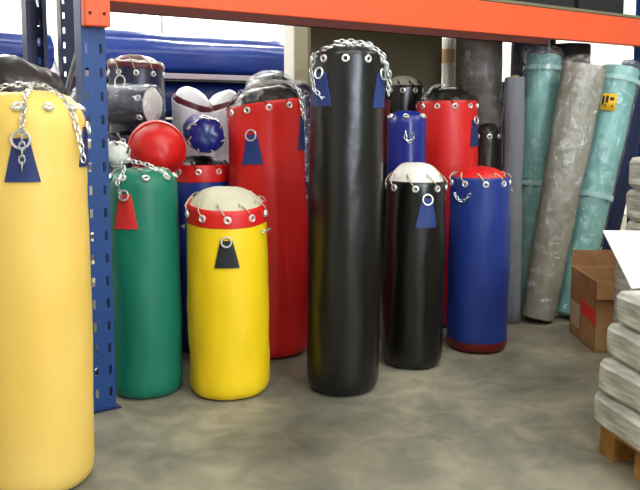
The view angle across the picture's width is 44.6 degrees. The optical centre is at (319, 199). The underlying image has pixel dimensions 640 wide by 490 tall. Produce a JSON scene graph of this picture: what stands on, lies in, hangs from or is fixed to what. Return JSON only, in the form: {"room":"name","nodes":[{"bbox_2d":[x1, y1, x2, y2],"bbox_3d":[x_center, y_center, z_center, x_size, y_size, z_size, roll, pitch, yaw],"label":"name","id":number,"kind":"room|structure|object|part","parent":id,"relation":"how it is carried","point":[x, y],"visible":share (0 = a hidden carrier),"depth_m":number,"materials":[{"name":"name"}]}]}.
{"room":"warehouse","nodes":[
{"label":"warehouse","id":0,"kind":"room"},
{"bbox_2d":[0,0,283,217],"bbox_3d":[-3.440,-1.830,9.441,13.000,4.200,0.100,-4,8,-34],"label":"wall","id":1,"kind":"structure","parent":0,"point":[10,10],"depth_m":10.22,"materials":[{"name":"white paint"}]},
{"bbox_2d":[284,25,307,84],"bbox_3d":[-0.158,-1.413,5.604,0.160,4.200,0.140,-4,8,-34],"label":"pillar","id":2,"kind":"structure","parent":0,"point":[295,37],"depth_m":5.58,"materials":[{"name":"white paint"}]},
{"bbox_2d":[69,214,639,489],"bbox_3d":[0.000,1.234,1.140,28.000,0.100,30.000,0,6,0],"label":"floor","id":3,"kind":"structure","parent":0,"point":[518,416],"depth_m":3.24,"materials":[{"name":"concrete"}]},
{"bbox_2d":[0,81,93,489],"bbox_3d":[-0.998,0.299,2.723,0.386,1.413,0.395,-6,8,-42],"label":"bag","id":4,"kind":"object","parent":3,"relation":"on","point":[47,405],"visible":1,"depth_m":2.58,"materials":[{"name":"yellow leather"}]},
{"bbox_3d":[-1.082,-0.329,2.619,0.212,0.141,0.038,-2,6,-16],"label":"chain","id":5,"kind":"part","parent":4,"relation":"part of","materials":[{"name":"silver metal"}]},
{"bbox_3d":[-0.959,-0.243,2.562,0.036,0.290,0.225,-1,6,-11],"label":"chain","id":6,"kind":"part","parent":4,"relation":"part of","materials":[{"name":"silver metal"}]},
{"bbox_2d":[0,54,67,95],"bbox_3d":[-1.224,0.195,3.109,0.508,1.530,0.401,-1,6,-8],"label":"bag","id":7,"kind":"object","parent":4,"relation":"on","point":[13,68],"visible":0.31,"depth_m":2.94,"materials":[{"name":"leather"}]},
{"bbox_3d":[-0.990,-0.359,2.652,0.225,0.034,0.225,1,6,0],"label":"lid","id":8,"kind":"part","parent":4,"relation":"part of","materials":[{"name":"yellow leather"}]},
{"bbox_3d":[-0.892,-0.261,2.623,0.225,0.276,0.032,2,7,18],"label":"chain","id":9,"kind":"part","parent":4,"relation":"part of","materials":[{"name":"silver metal"}]},
{"bbox_2d":[52,14,163,140],"bbox_3d":[-2.950,-1.155,9.243,6.500,2.900,0.700,-4,8,-34],"label":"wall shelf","id":10,"kind":"object","parent":3,"relation":"on","point":[140,25],"visible":0.02,"depth_m":9.45,"materials":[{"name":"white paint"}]},
{"bbox_3d":[-2.298,-1.247,10.089,0.040,2.900,0.040,-4,8,-34],"label":"post","id":11,"kind":"part","parent":10,"relation":"part of","materials":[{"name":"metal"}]},
{"bbox_3d":[-1.923,-1.188,9.549,0.040,2.900,0.040,-4,8,-34],"label":"post","id":12,"kind":"part","parent":10,"relation":"part of","materials":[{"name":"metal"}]},
{"bbox_2d":[108,130,132,173],"bbox_3d":[-1.080,0.211,4.468,0.288,1.213,0.290,4,7,30],"label":"bag","id":13,"kind":"object","parent":3,"relation":"on","point":[123,136],"visible":0.15,"depth_m":4.29,"materials":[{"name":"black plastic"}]},
{"bbox_2d":[70,84,163,124],"bbox_3d":[-1.131,-0.532,4.367,0.538,0.254,0.250,3,7,22],"label":"bag","id":14,"kind":"object","parent":13,"relation":"on","point":[126,104],"visible":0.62,"depth_m":4.25,"materials":[{"name":"black leather"}]},
{"bbox_3d":[-0.915,-0.520,4.283,0.045,0.198,0.198,3,29,22],"label":"lid","id":15,"kind":"part","parent":14,"relation":"part of","materials":[{"name":"white leather"}]},
{"bbox_3d":[-1.080,-0.370,4.406,0.257,0.045,0.257,0,6,0],"label":"lid","id":16,"kind":"part","parent":13,"relation":"part of","materials":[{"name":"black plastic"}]},
{"bbox_2d":[107,54,165,132],"bbox_3d":[-1.120,-0.056,4.838,0.354,1.665,0.360,0,6,0],"label":"bag","id":17,"kind":"object","parent":3,"relation":"on","point":[129,69],"visible":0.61,"depth_m":4.63,"materials":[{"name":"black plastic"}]},
{"bbox_3d":[-1.120,-0.841,4.757,0.312,0.086,0.312,0,6,0],"label":"lid","id":18,"kind":"part","parent":17,"relation":"part of","materials":[{"name":"leather"}]},
{"bbox_2d":[109,159,182,398],"bbox_3d":[-0.824,0.356,3.654,0.345,1.099,0.354,0,6,0],"label":"bag","id":19,"kind":"object","parent":3,"relation":"on","point":[144,209],"visible":0.95,"depth_m":3.52,"materials":[{"name":"green leather"}]},
{"bbox_2d":[108,140,130,168],"bbox_3d":[-0.968,-0.222,3.740,0.132,0.134,0.244,-1,6,-9],"label":"bag","id":20,"kind":"object","parent":19,"relation":"on","point":[118,150],"visible":0.73,"depth_m":3.63,"materials":[{"name":"white leather"}]},
{"bbox_3d":[-0.891,-0.089,3.503,0.042,0.171,0.155,-1,6,-10],"label":"chain","id":21,"kind":"part","parent":19,"relation":"part of","materials":[{"name":"silver metal"}]},
{"bbox_3d":[-0.826,-0.140,3.606,0.202,0.028,0.202,0,6,0],"label":"lid","id":22,"kind":"part","parent":19,"relation":"part of","materials":[{"name":"leather"}]},
{"bbox_3d":[-0.808,-0.148,3.546,0.235,0.075,0.044,1,6,8],"label":"chain","id":23,"kind":"part","parent":19,"relation":"part of","materials":[{"name":"silver metal"}]},
{"bbox_2d":[36,0,257,260],"bbox_3d":[-1.157,-1.091,6.339,2.165,3.400,1.020,-4,8,-34],"label":"rack","id":24,"kind":"object","parent":3,"relation":"on","point":[66,8],"visible":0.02,"depth_m":5.40,"materials":[{"name":"metal"}]},
{"bbox_2d":[108,119,171,131],"bbox_3d":[-0.907,-0.505,6.221,1.772,0.288,0.290,-4,8,-35],"label":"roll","id":25,"kind":"object","parent":24,"relation":"on","point":[167,120],"visible":0.02,"depth_m":5.95,"materials":[{"name":"blue plastic"}]},
{"bbox_2d":[106,79,249,116],"bbox_3d":[-0.907,-0.797,6.190,1.772,0.287,0.288,-4,8,-34],"label":"roll","id":26,"kind":"object","parent":25,"relation":"on","point":[208,89],"visible":0.1,"depth_m":6.05,"materials":[{"name":"blue plastic"}]},
{"bbox_3d":[-1.085,-0.982,6.401,1.860,0.030,0.900,-4,8,-34],"label":"shelf panel","id":27,"kind":"part","parent":24,"relation":"part of","materials":[{"name":"white metal"}]},
{"bbox_2d":[85,29,283,69],"bbox_3d":[-1.089,-1.185,6.413,1.772,0.348,0.347,-4,8,-34],"label":"roll","id":28,"kind":"object","parent":24,"relation":"on","point":[108,33],"visible":0.19,"depth_m":6.30,"materials":[{"name":"blue plastic"}]},
{"bbox_2d":[105,37,283,75],"bbox_3d":[-0.891,-1.104,6.133,1.772,0.268,0.265,-4,8,-34],"label":"roll","id":29,"kind":"object","parent":24,"relation":"on","point":[177,57],"visible":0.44,"depth_m":6.00,"materials":[{"name":"blue plastic"}]},
{"bbox_2d":[172,86,214,156],"bbox_3d":[-0.799,0.021,4.981,0.279,1.481,0.278,2,6,16],"label":"bag","id":30,"kind":"object","parent":3,"relation":"on","point":[187,101],"visible":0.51,"depth_m":4.82,"materials":[{"name":"white leather"}]},
{"bbox_3d":[-0.800,-0.628,4.911,0.248,0.174,0.248,0,6,0],"label":"lid","id":31,"kind":"part","parent":30,"relation":"part of","materials":[{"name":"white leather"}]},
{"bbox_2d":[175,156,228,351],"bbox_3d":[-0.663,0.289,4.365,0.345,1.080,0.344,0,6,0],"label":"bag","id":32,"kind":"object","parent":3,"relation":"on","point":[197,173],"visible":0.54,"depth_m":4.20,"materials":[{"name":"leather"}]},
{"bbox_2d":[128,120,185,172],"bbox_3d":[-0.833,-0.261,3.989,0.297,0.298,0.364,-1,6,-13],"label":"bag","id":33,"kind":"object","parent":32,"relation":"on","point":[159,143],"visible":0.75,"depth_m":3.85,"materials":[{"name":"red leather"}]},
{"bbox_3d":[-0.665,-0.212,4.312,0.304,0.072,0.304,0,6,0],"label":"lid","id":34,"kind":"part","parent":32,"relation":"part of","materials":[{"name":"black plastic"}]},
{"bbox_2d":[183,114,226,154],"bbox_3d":[-0.656,-0.374,4.384,0.210,0.219,0.542,-1,6,-13],"label":"bag","id":35,"kind":"object","parent":32,"relation":"on","point":[203,133],"visible":1,"depth_m":4.13,"materials":[{"name":"blue leather"}]},
{"bbox_3d":[-0.603,-0.342,4.142,0.183,0.183,0.041,12,5,-15],"label":"lid","id":36,"kind":"part","parent":35,"relation":"part of","materials":[{"name":"blue leather"}]},
{"bbox_2d":[209,90,238,162],"bbox_3d":[-0.651,0.001,5.231,0.281,1.467,0.281,2,7,19],"label":"bag","id":37,"kind":"object","parent":3,"relation":"on","point":[219,101],"visible":0.19,"depth_m":5.06,"materials":[{"name":"white leather"}]},
{"bbox_3d":[-0.650,-0.646,5.160,0.248,0.165,0.248,0,6,0],"label":"lid","id":38,"kind":"part","parent":37,"relation":"part of","materials":[{"name":"white leather"}]},
{"bbox_2d":[181,186,270,400],"bbox_3d":[-0.432,0.421,3.668,0.387,0.967,0.392,-5,8,-41],"label":"bag","id":39,"kind":"object","parent":3,"relation":"on","point":[228,287],"visible":1,"depth_m":3.52,"materials":[{"name":"yellow leather"}]},
{"bbox_3d":[-0.436,-0.002,3.621,0.345,0.116,0.345,0,6,0],"label":"lid","id":40,"kind":"part","parent":39,"relation":"part of","materials":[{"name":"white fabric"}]},
{"bbox_2d":[226,79,307,358],"bbox_3d":[-0.283,0.093,4.255,0.441,1.490,0.438,6,9,43],"label":"bag","id":41,"kind":"object","parent":3,"relation":"on","point":[266,134],"visible":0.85,"depth_m":4.08,"materials":[{"name":"red leather"}]},
{"bbox_3d":[-0.298,-0.546,4.186,0.381,0.139,0.381,-1,6,0],"label":"lid","id":42,"kind":"part","parent":41,"relation":"part of","materials":[{"name":"black leather"}]},
{"bbox_3d":[-0.279,-0.538,4.085,0.388,0.181,0.043,-1,6,-5],"label":"chain","id":43,"kind":"part","parent":41,"relation":"part of","materials":[{"name":"silver metal"}]},
{"bbox_3d":[-0.280,-0.623,4.210,0.254,0.053,0.044,-1,6,0],"label":"chain","id":44,"kind":"part","parent":41,"relation":"part of","materials":[{"name":"silver metal"}]},
{"bbox_2d":[247,74,297,93],"bbox_3d":[-0.301,-0.012,4.857,0.363,1.572,0.362,0,6,0],"label":"bag","id":45,"kind":"object","parent":3,"relation":"on","point":[264,77],"visible":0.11,"depth_m":4.70,"materials":[{"name":"black plastic"}]},
{"bbox_3d":[-0.300,-0.716,4.781,0.293,0.113,0.293,0,6,0],"label":"lid","id":46,"kind":"part","parent":45,"relation":"part of","materials":[{"name":"black leather"}]},
{"bbox_2d":[293,83,310,233],"bbox_3d":[-0.140,-0.022,5.149,0.290,1.530,0.288,0,6,0],"label":"bag","id":47,"kind":"object","parent":3,"relation":"on","point":[305,91],"visible":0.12,"depth_m":5.00,"materials":[{"name":"black leather"}]},
{"bbox_3d":[-0.140,-0.710,5.073,0.229,0.096,0.229,0,6,0],"label":"lid","id":48,"kind":"part","parent":47,"relation":"part of","materials":[{"name":"black leather"}]},
{"bbox_2d":[21,0,639,413],"bbox_3d":[0.433,-0.921,4.778,4.140,3.400,1.032,-4,8,-34],"label":"rack","id":49,"kind":"object","parent":3,"relation":"on","point":[510,21],"visible":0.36,"depth_m":3.82,"materials":[{"name":"metal"}]},
{"bbox_3d":[-0.983,0.924,3.502,0.140,0.006,0.140,-4,8,-34],"label":"foot plate","id":50,"kind":"part","parent":49,"relation":"part of","materials":[{"name":"blue paint"}]},
{"bbox_2d":[513,0,573,7],"bbox_3d":[1.327,-1.528,5.358,0.500,0.520,0.650,-4,8,-34],"label":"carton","id":51,"kind":"object","parent":49,"relation":"on","point":[564,3],"visible":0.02,"depth_m":5.14,"materials":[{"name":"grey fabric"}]},
{"bbox_2d":[574,0,623,13],"bbox_3d":[1.780,-1.561,5.668,0.500,0.520,0.650,-4,8,-34],"label":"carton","id":52,"kind":"object","parent":49,"relation":"on","point":[614,6],"visible":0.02,"depth_m":5.42,"materials":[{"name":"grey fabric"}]},
{"bbox_2d":[307,39,391,395],"bbox_3d":[0.131,0.079,3.672,0.377,1.645,0.355,1,6,0],"label":"bag","id":53,"kind":"object","parent":3,"relation":"on","point":[345,189],"visible":1,"depth_m":3.53,"materials":[{"name":"black leather"}]},
{"bbox_3d":[0.127,-0.687,3.587,0.314,0.069,0.314,1,6,0],"label":"lid","id":54,"kind":"part","parent":53,"relation":"part of","materials":[{"name":"black leather"}]},
{"bbox_3d":[0.136,-0.572,3.494,0.369,0.269,0.070,0,6,-3],"label":"chain","id":55,"kind":"part","parent":53,"relation":"part of","materials":[{"name":"silver metal"}]},
{"bbox_3d":[0.194,-0.613,3.554,0.269,0.242,0.055,1,6,0],"label":"chain","id":56,"kind":"part","parent":53,"relation":"part of","materials":[{"name":"silver metal"}]},
{"bbox_3d":[0.248,-0.628,3.512,0.137,0.182,0.034,1,6,11],"label":"chain","id":57,"kind":"part","parent":53,"relation":"part of","materials":[{"name":"silver metal"}]},
{"bbox_2d":[308,27,441,292],"bbox_3d":[0.416,-0.384,5.614,1.190,2.150,0.040,-4,8,-34],"label":"board","id":58,"kind":"object","parent":3,"relation":"on","point":[418,57],"visible":0.02,"depth_m":5.65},
{"bbox_2d":[382,75,422,306],"bbox_3d":[0.539,-0.032,5.128,0.262,1.554,0.262,0,6,0],"label":"bag","id":59,"kind":"object","parent":3,"relation":"on","point":[404,93],"visible":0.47,"depth_m":4.97,"materials":[{"name":"leather"}]},
{"bbox_3d":[0.540,-0.761,5.047,0.229,0.086,0.229,0,6,0],"label":"lid","id":60,"kind":"part","parent":59,"relation":"part of","materials":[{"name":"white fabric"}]},
{"bbox_2d":[386,110,426,191],"bbox_3d":[0.500,0.146,4.542,0.244,1.327,0.239,6,8,43],"label":"bag","id":61,"kind":"object","parent":3,"relation":"on","point":[406,130],"visible":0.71,"depth_m":4.39,"materials":[{"name":"blue leather"}]},
{"bbox_3d":[0.500,-0.354,4.365,0.063,0.076,0.024,0,6,0],"label":"chain","id":62,"kind":"part","parent":61,"relation":"part of","materials":[{"name":"silver metal"}]},
{"bbox_2d":[381,162,447,368],"bbox_3d":[0.491,0.332,4.064,0.320,1.058,0.331,1,6,0],"label":"bag","id":63,"kind":"object","parent":3,"relation":"on","point":[415,217],"visible":1,"depth_m":3.95,"materials":[{"name":"black leather"}]},
{"bbox_3d":[0.497,-0.138,4.019,0.286,0.114,0.286,1,6,0],"label":"lid","id":64,"kind":"part","parent":63,"relation":"part of","materials":[{"name":"white leather"}]},
{"bbox_2d":[416,82,478,326],"bbox_3d":[0.794,0.022,4.882,0.399,1.499,0.391,-1,6,-8],"label":"bag","id":65,"kind":"object","parent":3,"relation":"on","point":[452,139],"visible":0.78,"depth_m":4.67,"materials":[{"name":"red leather"}]},
{"bbox_3d":[0.688,-0.664,4.738,0.048,0.104,0.187,6,9,44],"label":"chain","id":66,"kind":"part","parent":65,"relation":"part of","materials":[{"name":"silver metal"}]},
{"bbox_3d":[0.785,-0.643,4.809,0.348,0.109,0.348,-1,6,0],"label":"lid","id":67,"kind":"part","parent":65,"relation":"part of","materials":[{"name":"black leather"}]},
{"bbox_2d":[441,38,455,87],"bbox_3d":[0.999,-0.334,6.078,0.190,1.950,0.186,4,7,34],"label":"roll","id":68,"kind":"object","parent":3,"relation":"on","point":[448,44],"visible":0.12,"depth_m":5.94,"materials":[{"name":"white plastic"}]},
{"bbox_2d":[446,166,512,352],"bbox_3d":[0.886,0.321,4.350,0.348,1.020,0.340,0,6,0],"label":"bag","id":69,"kind":"object","parent":3,"relation":"on","point":[479,210],"visible":1,"depth_m":4.22,"materials":[{"name":"blue leather"}]},
{"bbox_3d":[0.761,-0.013,4.194,0.027,0.054,0.110,-6,8,-43],"label":"chain","id":70,"kind":"part","parent":69,"relation":"part of","materials":[{"name":"silver metal"}]},
{"bbox_3d":[0.881,-0.148,4.299,0.302,0.077,0.302,0,6,0],"label":"lid","id":71,"kind":"part","parent":69,"relation":"part of","materials":[{"name":"red leather"}]},
{"bbox_2d":[456,39,502,141],"bbox_3d":[1.136,-0.270,5.568,0.352,1.930,0.433,5,8,38],"label":"roll","id":72,"kind":"object","parent":3,"relation":"on","point":[479,63],"visible":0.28,"depth_m":5.35,"materials":[{"name":"grey plastic"}]},
{"bbox_2d":[478,123,501,169],"bbox_3d":[1.061,0.133,5.022,0.194,1.249,0.192,0,6,0],"label":"bag","id":73,"kind":"object","parent":3,"relation":"on","point":[489,135],"visible":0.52,"depth_m":4.90,"materials":[{"name":"leather"}]},
{"bbox_3d":[1.060,-0.453,4.960,0.165,0.071,0.165,0,6,0],"label":"lid","id":74,"kind":"part","parent":73,"relation":"part of","materials":[{"name":"leather"}]},
{"bbox_2d":[500,82,503,170],"bbox_3d":[1.360,-0.133,6.022,0.221,1.562,0.224,0,6,0],"label":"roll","id":75,"kind":"object","parent":3,"relation":"on","point":[502,95],"visible":0.02,"depth_m":5.87,"materials":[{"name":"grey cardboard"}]},
{"bbox_2d":[503,75,524,323],"bbox_3d":[1.204,0.001,4.870,0.132,1.543,0.131,0,5,0],"label":"roll","id":76,"kind":"object","parent":3,"relation":"on","point":[514,86],"visible":0.75,"depth_m":4.81,"materials":[{"name":"plastic"}]},
{"bbox_2d":[510,43,547,77],"bbox_3d":[1.466,-0.271,5.569,0.283,1.930,0.285,0,7,0],"label":"roll","id":77,"kind":"object","parent":3,"relation":"on","point":[519,52],"visible":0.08,"depth_m":5.38,"materials":[{"name":"grey plastic"}]},
{"bbox_2d":[520,54,561,308],"bbox_3d":[1.450,-0.148,5.222,0.264,1.762,0.386,4,8,36],"label":"roll","id":78,"kind":"object","parent":3,"relation":"on","point":[543,71],"visible":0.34,"depth_m":5.12,"materials":[{"name":"teal plastic"}]},
{"bbox_2d":[522,62,604,321],"bbox_3d":[1.534,-0.078,4.958,0.586,1.679,0.308,-3,7,-23],"label":"roll","id":79,"kind":"object","parent":3,"relation":"on","point":[580,84],"visible":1,"depth_m":4.84,"materials":[{"name":"grey plastic"}]},
{"bbox_2d":[548,43,590,74],"bbox_3d":[1.776,-0.221,5.670,0.302,1.812,0.303,0,6,0],"label":"roll","id":80,"kind":"object","parent":3,"relation":"on","point":[569,52],"visible":0.14,"depth_m":5.45,"materials":[{"name":"black plastic"}]},
{"bbox_2d":[569,250,616,352],"bbox_3d":[1.679,0.570,4.478,0.342,0.499,0.464,0,6,1],"label":"cardboard box","id":81,"kind":"object","parent":3,"relation":"on","point":[592,271],"visible":0.7,"depth_m":4.47,"materials":[{"name":"brown cardboard"}]},
{"bbox_2d":[556,64,639,314],"bbox_3d":[1.800,-0.086,5.058,0.658,1.674,0.274,-4,8,-35],"label":"roll","id":82,"kind":"object","parent":3,"relation":"on","point":[620,83],"visible":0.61,"depth_m":4.97,"materials":[{"name":"teal plastic"}]},
{"bbox_2d":[599,59,639,249],"bbox_3d":[1.983,-0.108,5.273,0.614,1.669,0.224,-4,7,-31],"label":"roll","id":83,"kind":"object","parent":3,"relation":"on","point":[616,210],"visible":0.3,"depth_m":5.18,"materials":[{"name":"blue plastic"}]},
{"bbox_2d":[599,425,639,481],"bbox_3d":[1.679,0.935,2.868,1.100,0.122,0.550,-1,6,-12],"label":"wooden pallet","id":84,"kind":"object","parent":3,"relation":"on","point":[613,447],"visible":0.67,"depth_m":2.94,"materials":[{"name":"brown wood"}]},
{"bbox_2d":[594,390,639,451],"bbox_3d":[1.485,0.811,2.835,0.810,0.128,0.561,-1,6,-12],"label":"sack","id":85,"kind":"object","parent":84,"relation":"on","point":[621,420],"visible":0.8,"depth_m":2.83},
{"bbox_2d":[598,357,639,411],"bbox_3d":[1.500,0.682,2.821,0.809,0.128,0.559,-1,6,-13],"label":"sack","id":86,"kind":"object","parent":85,"relation":"on","point":[617,379],"visible":0.89,"depth_m":2.84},
{"bbox_2d":[607,322,639,371],"bbox_3d":[1.525,0.553,2.808,0.809,0.128,0.556,-1,6,-9],"label":"sack","id":87,"kind":"object","parent":86,"relation":"on","point":[623,342],"visible":0.91,"depth_m":2.87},
{"bbox_2d":[617,289,639,332],"bbox_3d":[1.554,0.424,2.791,0.810,0.128,0.556,-1,6,-12],"label":"sack","id":88,"kind":"object","parent":87,"relation":"on","point":[628,301],"visible":1,"depth_m":2.87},
{"bbox_2d":[603,230,639,288],"bbox_3d":[1.347,0.228,3.123,0.397,0.173,0.328,-1,6,-8],"label":"card","id":89,"kind":"object","parent":88,"relation":"on","point":[625,245],"visible":1,"depth_m":3.13,"materials":[{"name":"white paper"}]},
{"bbox_2d":[613,261,639,322],"bbox_3d":[1.999,0.562,3.903,0.908,0.640,0.528,-1,6,-12],"label":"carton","id":90,"kind":"object","parent":3,"relation":"on","point":[621,283],"visible":0.12,"depth_m":3.97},
{"bbox_2d":[625,220,639,230],"bbox_3d":[1.931,0.186,3.642,0.868,0.153,0.510,-1,6,-12],"label":"sack","id":91,"kind":"object","parent":90,"relation":"on","point":[632,225],"visible":0.28,"depth_m":3.70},
{"bbox_2d":[626,189,639,221],"bbox_3d":[1.930,0.032,3.626,0.871,0.153,0.510,-2,6,-16],"label":"sack","id":92,"kind":"object","parent":91,"relation":"on","point":[633,195],"visible":0.97,"depth_m":3.67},
{"bbox_2d":[629,157,639,188],"bbox_3d":[1.931,-0.122,3.608,0.868,0.153,0.510,-2,7,-20],"label":"sack","id":93,"kind":"object","parent":92,"relation":"on","point":[634,164],"visible":1,"depth_m":3.63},
{"bbox_3d":[-2.514,-0.089,5.446,1.439,1.600,1.337,0,6,0],"label":"shelf unit","id":94,"kind":"object","parent":3,"relation":"on","visible":0},
{"bbox_2d":[0,32,53,69],"bbox_3d":[-2.339,-0.998,5.173,1.092,0.261,0.255,-4,8,-34],"label":"roll","id":95,"kind":"object","parent":94,"relation":"on","point":[10,43],"visible":0.38,"depth_m":5.25,"materials":[{"name":"blue plastic"}]},
{"bbox_2d":[442,0,635,214],"bbox_3d":[5.529,-1.672,7.983,0.100,4.200,12.500,-4,8,-34],"label":"wall","id":96,"kind":"structure","parent":0,"point":[601,54],"depth_m":10.38,"materials":[{"name":"white paint"}]}
]}

